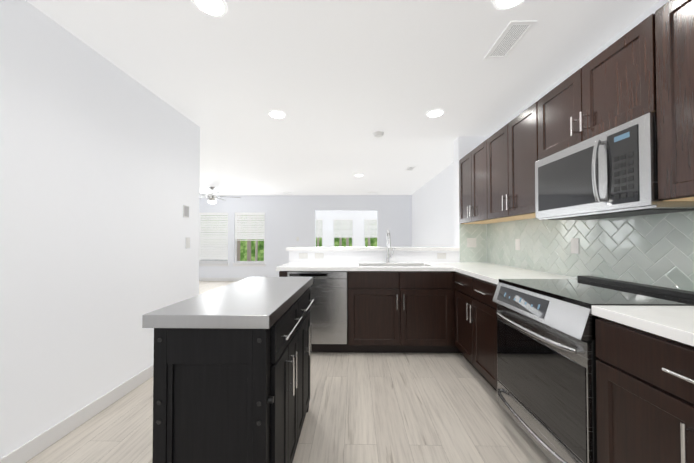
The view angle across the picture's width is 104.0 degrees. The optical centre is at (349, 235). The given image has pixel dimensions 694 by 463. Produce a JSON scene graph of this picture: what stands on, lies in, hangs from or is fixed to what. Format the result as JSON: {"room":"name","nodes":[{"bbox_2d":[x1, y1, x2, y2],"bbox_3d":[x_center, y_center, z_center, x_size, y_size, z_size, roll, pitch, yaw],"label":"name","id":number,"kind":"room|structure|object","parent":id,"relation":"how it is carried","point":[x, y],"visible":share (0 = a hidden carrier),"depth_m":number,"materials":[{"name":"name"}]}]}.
{"room":"kitchen","nodes":[
{"label":"kitchen","id":0,"kind":"room"},
{"bbox_2d":[0,0,203,457],"bbox_3d":[-1.833,-0.040,0.664,0.120,2.500,4.910,0,-1,1],"label":"wall","id":1,"kind":"structure","parent":0,"point":[98,176],"depth_m":1.75,"materials":[{"name":"paint"}]},
{"bbox_2d":[0,364,152,462],"bbox_3d":[-1.764,1.160,0.712,0.014,0.100,4.804,0,-1,1],"label":"baseboard","id":2,"kind":"structure","parent":1,"relation":"attached to","point":[33,447],"depth_m":1.70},
{"bbox_2d":[183,205,188,217],"bbox_3d":[-1.730,-0.258,2.871,0.008,0.130,0.100,0,-1,1],"label":"box","id":3,"kind":"object","parent":1,"relation":"attached to","point":[185,211],"visible":1,"depth_m":2.86,"materials":[{"name":"white plastic"}]},
{"bbox_2d":[186,237,189,247],"bbox_3d":[-1.729,0.075,2.901,0.008,0.118,0.075,0,-1,1],"label":"switch plate","id":4,"kind":"object","parent":1,"relation":"attached to","point":[187,242],"visible":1,"depth_m":2.89,"materials":[{"name":"white plastic"}]},
{"bbox_3d":[-1.495,0.076,10.959,0.890,1.530,0.130,0,-1,1],"label":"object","id":5,"kind":"object","parent":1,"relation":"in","visible":0},
{"bbox_2d":[316,219,322,237],"bbox_3d":[-1.495,-0.301,10.951,0.806,0.768,0.040,0,-1,1],"label":"window blinds","id":6,"kind":"object","parent":5,"relation":"attached to","point":[319,224],"visible":0.25,"depth_m":10.94,"materials":[{"name":"white plastic"}]},
{"bbox_3d":[-0.265,0.076,10.938,0.870,1.530,0.130,0,-1,1],"label":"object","id":7,"kind":"object","parent":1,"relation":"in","visible":0},
{"bbox_2d":[333,219,352,237],"bbox_3d":[-0.266,-0.301,10.930,0.786,0.768,0.040,0,-1,1],"label":"window blinds","id":8,"kind":"object","parent":7,"relation":"attached to","point":[342,223],"visible":0.98,"depth_m":10.93,"materials":[{"name":"white plastic"}]},
{"bbox_3d":[0.974,0.076,10.916,0.870,1.530,0.130,0,-1,1],"label":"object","id":9,"kind":"object","parent":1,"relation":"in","visible":0},
{"bbox_2d":[364,219,376,237],"bbox_3d":[0.974,-0.301,10.909,0.786,0.768,0.040,0,-1,1],"label":"window blinds","id":10,"kind":"object","parent":9,"relation":"attached to","point":[370,221],"visible":0.71,"depth_m":10.91,"materials":[{"name":"white plastic"}]},
{"bbox_2d":[26,281,550,462],"bbox_3d":[-1.919,1.308,4.611,7.560,0.080,12.840,0,-1,1],"label":"floor","id":11,"kind":"structure","parent":0,"point":[368,407],"depth_m":1.80,"materials":[{"name":"beige wood"}]},
{"bbox_2d":[142,277,313,462],"bbox_3d":[-0.491,0.756,1.469,0.494,0.930,1.010,0,-1,1],"label":"island cart","id":12,"kind":"object","parent":11,"relation":"on","point":[231,374],"visible":1,"depth_m":1.01,"materials":[{"name":"black wood"}]},
{"bbox_2d":[286,247,459,262],"bbox_3d":[0.287,0.700,3.557,2.168,1.104,0.370,0,-1,1],"label":"divider","id":13,"kind":"object","parent":11,"relation":"on","point":[377,254],"visible":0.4,"depth_m":3.40,"materials":[{"name":"paint"}]},
{"bbox_2d":[299,253,307,258],"bbox_3d":[-0.585,0.250,3.419,0.115,0.075,0.008,0,-1,1],"label":"outlet","id":14,"kind":"object","parent":13,"relation":"attached to","point":[303,255],"visible":1,"depth_m":3.42,"materials":[{"name":"white plastic"}]},
{"bbox_2d":[315,253,323,258],"bbox_3d":[-0.385,0.250,3.416,0.115,0.075,0.008,0,-1,1],"label":"outlet","id":15,"kind":"object","parent":13,"relation":"attached to","point":[319,255],"visible":1,"depth_m":3.41,"materials":[{"name":"white plastic"}]},
{"bbox_2d":[437,253,445,258],"bbox_3d":[1.150,0.250,3.389,0.115,0.075,0.008,0,-1,1],"label":"outlet","id":16,"kind":"object","parent":13,"relation":"attached to","point":[441,255],"visible":1,"depth_m":3.39,"materials":[{"name":"white plastic"}]},
{"bbox_2d":[276,262,504,352],"bbox_3d":[0.476,0.787,3.081,2.471,0.915,0.626,0,-1,1],"label":"base unit","id":17,"kind":"object","parent":11,"relation":"on","point":[393,307],"depth_m":2.80,"materials":[{"name":"brown wood"}]},
{"bbox_2d":[287,271,346,344],"bbox_3d":[-0.334,0.759,3.077,0.616,0.763,0.610,0,-1,1],"label":"dishwasher","id":18,"kind":"object","parent":17,"relation":"in","point":[328,315],"visible":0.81,"depth_m":2.80,"materials":[{"name":"silver metal"}]},
{"bbox_2d":[385,229,393,262],"bbox_3d":[0.493,0.126,3.270,0.111,0.410,0.203,0,-1,1],"label":"faucet","id":19,"kind":"object","parent":17,"relation":"on","point":[388,256],"visible":1,"depth_m":3.32,"materials":[{"name":"silver metal"}]},
{"bbox_2d":[452,266,576,391],"bbox_3d":[1.379,0.776,2.339,0.641,0.915,0.828,0,-1,1],"label":"base unit","id":20,"kind":"object","parent":11,"relation":"on","point":[474,316],"depth_m":2.30,"materials":[{"name":"brown wood"}]},
{"bbox_2d":[492,276,693,462],"bbox_3d":[1.319,0.749,1.543,0.711,0.948,0.754,0,-1,1],"label":"range","id":21,"kind":"object","parent":11,"relation":"on","point":[547,358],"visible":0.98,"depth_m":1.40,"materials":[{"name":"metal"}]},
{"bbox_2d":[591,305,693,462],"bbox_3d":[1.343,0.745,0.261,0.641,0.915,1.796,0,-1,1],"label":"base unit","id":22,"kind":"object","parent":11,"relation":"on","point":[645,385],"depth_m":0.98,"materials":[{"name":"brown wood"}]},
{"bbox_2d":[276,262,693,345],"bbox_3d":[0.447,0.323,1.393,2.473,0.040,4.018,0,-1,1],"label":"countertop","id":23,"kind":"structure","parent":22,"relation":"on","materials":[{"name":"white stone"}]},
{"bbox_2d":[200,196,411,277],"bbox_3d":[-1.922,0.067,7.951,7.440,2.500,0.120,0,-1,1],"label":"wall","id":24,"kind":"structure","parent":0,"point":[287,218],"depth_m":7.89,"materials":[{"name":"paint"}]},
{"bbox_2d":[199,215,228,265],"bbox_3d":[-4.007,0.102,7.961,0.970,1.570,0.130,0,-1,1],"label":"window","id":25,"kind":"structure","parent":24,"relation":"in","point":[213,263],"depth_m":7.91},
{"bbox_2d":[199,213,227,260],"bbox_3d":[-4.007,0.030,7.949,0.886,1.418,0.040,0,-1,1],"label":"window blinds","id":26,"kind":"object","parent":25,"relation":"attached to","point":[213,246],"visible":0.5,"depth_m":7.95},
{"bbox_2d":[199,278,244,280],"bbox_3d":[-3.248,1.266,7.887,4.490,0.100,0.017,0,-1,1],"label":"baseboard","id":27,"kind":"structure","parent":24,"relation":"attached to","point":[200,279],"depth_m":7.89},
{"bbox_2d":[232,215,265,265],"bbox_3d":[-2.924,0.102,7.942,0.967,1.570,0.130,0,-1,1],"label":"window","id":28,"kind":"structure","parent":24,"relation":"in","point":[249,263],"depth_m":7.94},
{"bbox_2d":[235,213,264,240],"bbox_3d":[-2.924,-0.270,7.935,0.883,0.818,0.040,0,-1,1],"label":"window blinds","id":29,"kind":"object","parent":28,"relation":"attached to","point":[249,226],"visible":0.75,"depth_m":7.93,"materials":[{"name":"white plastic"}]},
{"bbox_2d":[26,0,659,194],"bbox_3d":[-1.919,-1.272,4.649,7.560,0.080,12.840,0,-1,1],"label":"ceiling","id":30,"kind":"structure","parent":0,"point":[338,83],"depth_m":2.09,"materials":[{"name":"paint"}]},
{"bbox_2d":[192,0,227,16],"bbox_3d":[-0.767,-1.274,1.489,0.179,0.007,0.179,1,-1,-44],"label":"recessed light","id":31,"kind":"object","parent":30,"relation":"in","point":[216,8],"depth_m":1.51,"materials":[{"name":"white"}]},
{"bbox_2d":[200,187,240,203],"bbox_3d":[-3.399,-0.994,6.730,1.295,0.415,1.246,0,-1,1],"label":"ceiling fan","id":32,"kind":"object","parent":30,"relation":"hanging from","point":[212,197],"visible":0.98,"depth_m":6.62,"materials":[{"name":"silver metal"}]},
{"bbox_2d":[268,110,285,118],"bbox_3d":[-0.754,-1.254,2.809,0.179,0.007,0.179,1,-1,-44],"label":"recessed light","id":33,"kind":"object","parent":30,"relation":"in","point":[274,113],"depth_m":2.80,"materials":[{"name":"white"}]},
{"bbox_2d":[373,131,383,137],"bbox_3d":[0.352,-1.234,3.309,0.136,0.036,0.136,0,-1,1],"label":"smoke detector","id":34,"kind":"object","parent":30,"relation":"attached to","point":[378,134],"visible":0.96,"depth_m":3.27,"materials":[{"name":"white plastic"}]},
{"bbox_2d":[405,166,415,170],"bbox_3d":[1.106,-1.224,4.937,0.150,0.008,0.280,0,-1,1],"label":"ceiling vent","id":35,"kind":"object","parent":30,"relation":"in","point":[410,168],"visible":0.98,"depth_m":4.92,"materials":[{"name":"white metal"}]},
{"bbox_2d":[426,109,443,116],"bbox_3d":[0.876,-1.255,2.781,0.179,0.007,0.179,1,-1,-44],"label":"recessed light","id":36,"kind":"object","parent":30,"relation":"in","point":[435,112],"depth_m":2.77,"materials":[{"name":"white"}]},
{"bbox_2d":[493,0,523,9],"bbox_3d":[0.861,-1.275,1.441,0.179,0.007,0.179,1,-1,-44],"label":"recessed light","id":37,"kind":"object","parent":30,"relation":"in","point":[498,4],"depth_m":1.48,"materials":[{"name":"white"}]},
{"bbox_2d":[484,20,536,58],"bbox_3d":[1.037,-1.270,1.773,0.155,0.008,0.330,0,-1,1],"label":"ceiling vent","id":38,"kind":"object","parent":30,"relation":"in","point":[511,37],"visible":1,"depth_m":1.75,"materials":[{"name":"white metal"}]},
{"bbox_2d":[452,136,487,262],"bbox_3d":[1.546,0.001,3.476,0.350,2.500,0.170,0,-1,1],"label":"wall","id":39,"kind":"structure","parent":0,"point":[463,145],"depth_m":3.45,"materials":[{"name":"paint"}]},
{"bbox_2d":[412,0,669,277],"bbox_3d":[1.800,0.017,4.566,0.120,2.500,12.840,0,-1,1],"label":"wall","id":40,"kind":"structure","parent":0,"point":[432,203],"depth_m":5.23,"materials":[{"name":"paint"}]},
{"bbox_2d":[459,143,514,223],"bbox_3d":[1.530,-0.556,3.033,0.332,0.800,0.709,0,-1,1],"label":"upper cabinet","id":41,"kind":"object","parent":40,"relation":"attached to","point":[471,165],"depth_m":3.01,"materials":[{"name":"brown wood"}]},
{"bbox_2d":[483,103,535,219],"bbox_3d":[1.517,-0.566,2.310,0.332,0.800,0.737,0,-1,1],"label":"upper cabinet","id":42,"kind":"object","parent":40,"relation":"attached to","point":[509,154],"depth_m":2.27,"materials":[{"name":"brown wood"}]},
{"bbox_2d":[459,211,693,291],"bbox_3d":[1.510,0.062,1.380,0.346,0.481,4.020,0,-1,1],"label":"tile backsplash","id":43,"kind":"structure","parent":40,"relation":"attached to","point":[655,249],"depth_m":1.83,"materials":[{"name":"tile"}]},
{"bbox_2d":[467,238,475,246],"bbox_3d":[1.520,0.085,3.378,0.115,0.118,0.008,0,-1,1],"label":"outlet","id":44,"kind":"object","parent":43,"relation":"attached to","point":[471,242],"visible":1,"depth_m":3.38,"materials":[{"name":"white plastic"}]},
{"bbox_2d":[515,239,519,249],"bbox_3d":[1.695,0.088,2.737,0.008,0.115,0.072,0,-1,1],"label":"outlet","id":45,"kind":"object","parent":43,"relation":"attached to","point":[517,244],"visible":1,"depth_m":2.73,"materials":[{"name":"white plastic"}]},
{"bbox_2d":[571,238,578,253],"bbox_3d":[1.683,0.075,2.027,0.008,0.115,0.072,0,-1,1],"label":"outlet","id":46,"kind":"object","parent":43,"relation":"attached to","point":[574,245],"visible":1,"depth_m":2.02,"materials":[{"name":"white plastic"}]},
{"bbox_2d":[535,14,654,161],"bbox_3d":[1.504,-0.758,1.562,0.332,0.438,0.756,0,-1,1],"label":"upper cabinet","id":47,"kind":"object","parent":40,"relation":"attached to","point":[644,67],"depth_m":1.44,"materials":[{"name":"brown wood"}]},
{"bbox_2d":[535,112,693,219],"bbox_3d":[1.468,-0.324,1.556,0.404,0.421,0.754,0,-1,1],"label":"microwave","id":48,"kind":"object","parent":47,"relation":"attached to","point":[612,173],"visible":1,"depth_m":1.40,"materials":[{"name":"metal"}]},
{"bbox_2d":[655,0,693,200],"bbox_3d":[1.490,-0.575,0.708,0.332,0.830,0.939,0,-1,1],"label":"upper cabinet","id":49,"kind":"object","parent":40,"relation":"attached to","point":[674,21],"depth_m":1.11,"materials":[{"name":"brown wood"}]},
{"label":"outside","id":50,"kind":"structure","parent":0,"visible":0},
{"bbox_2d":[201,215,376,260],"bbox_3d":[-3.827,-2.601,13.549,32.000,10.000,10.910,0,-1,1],"label":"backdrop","id":51,"kind":"structure","parent":50,"point":[250,250],"depth_m":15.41,"materials":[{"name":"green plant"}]}
]}

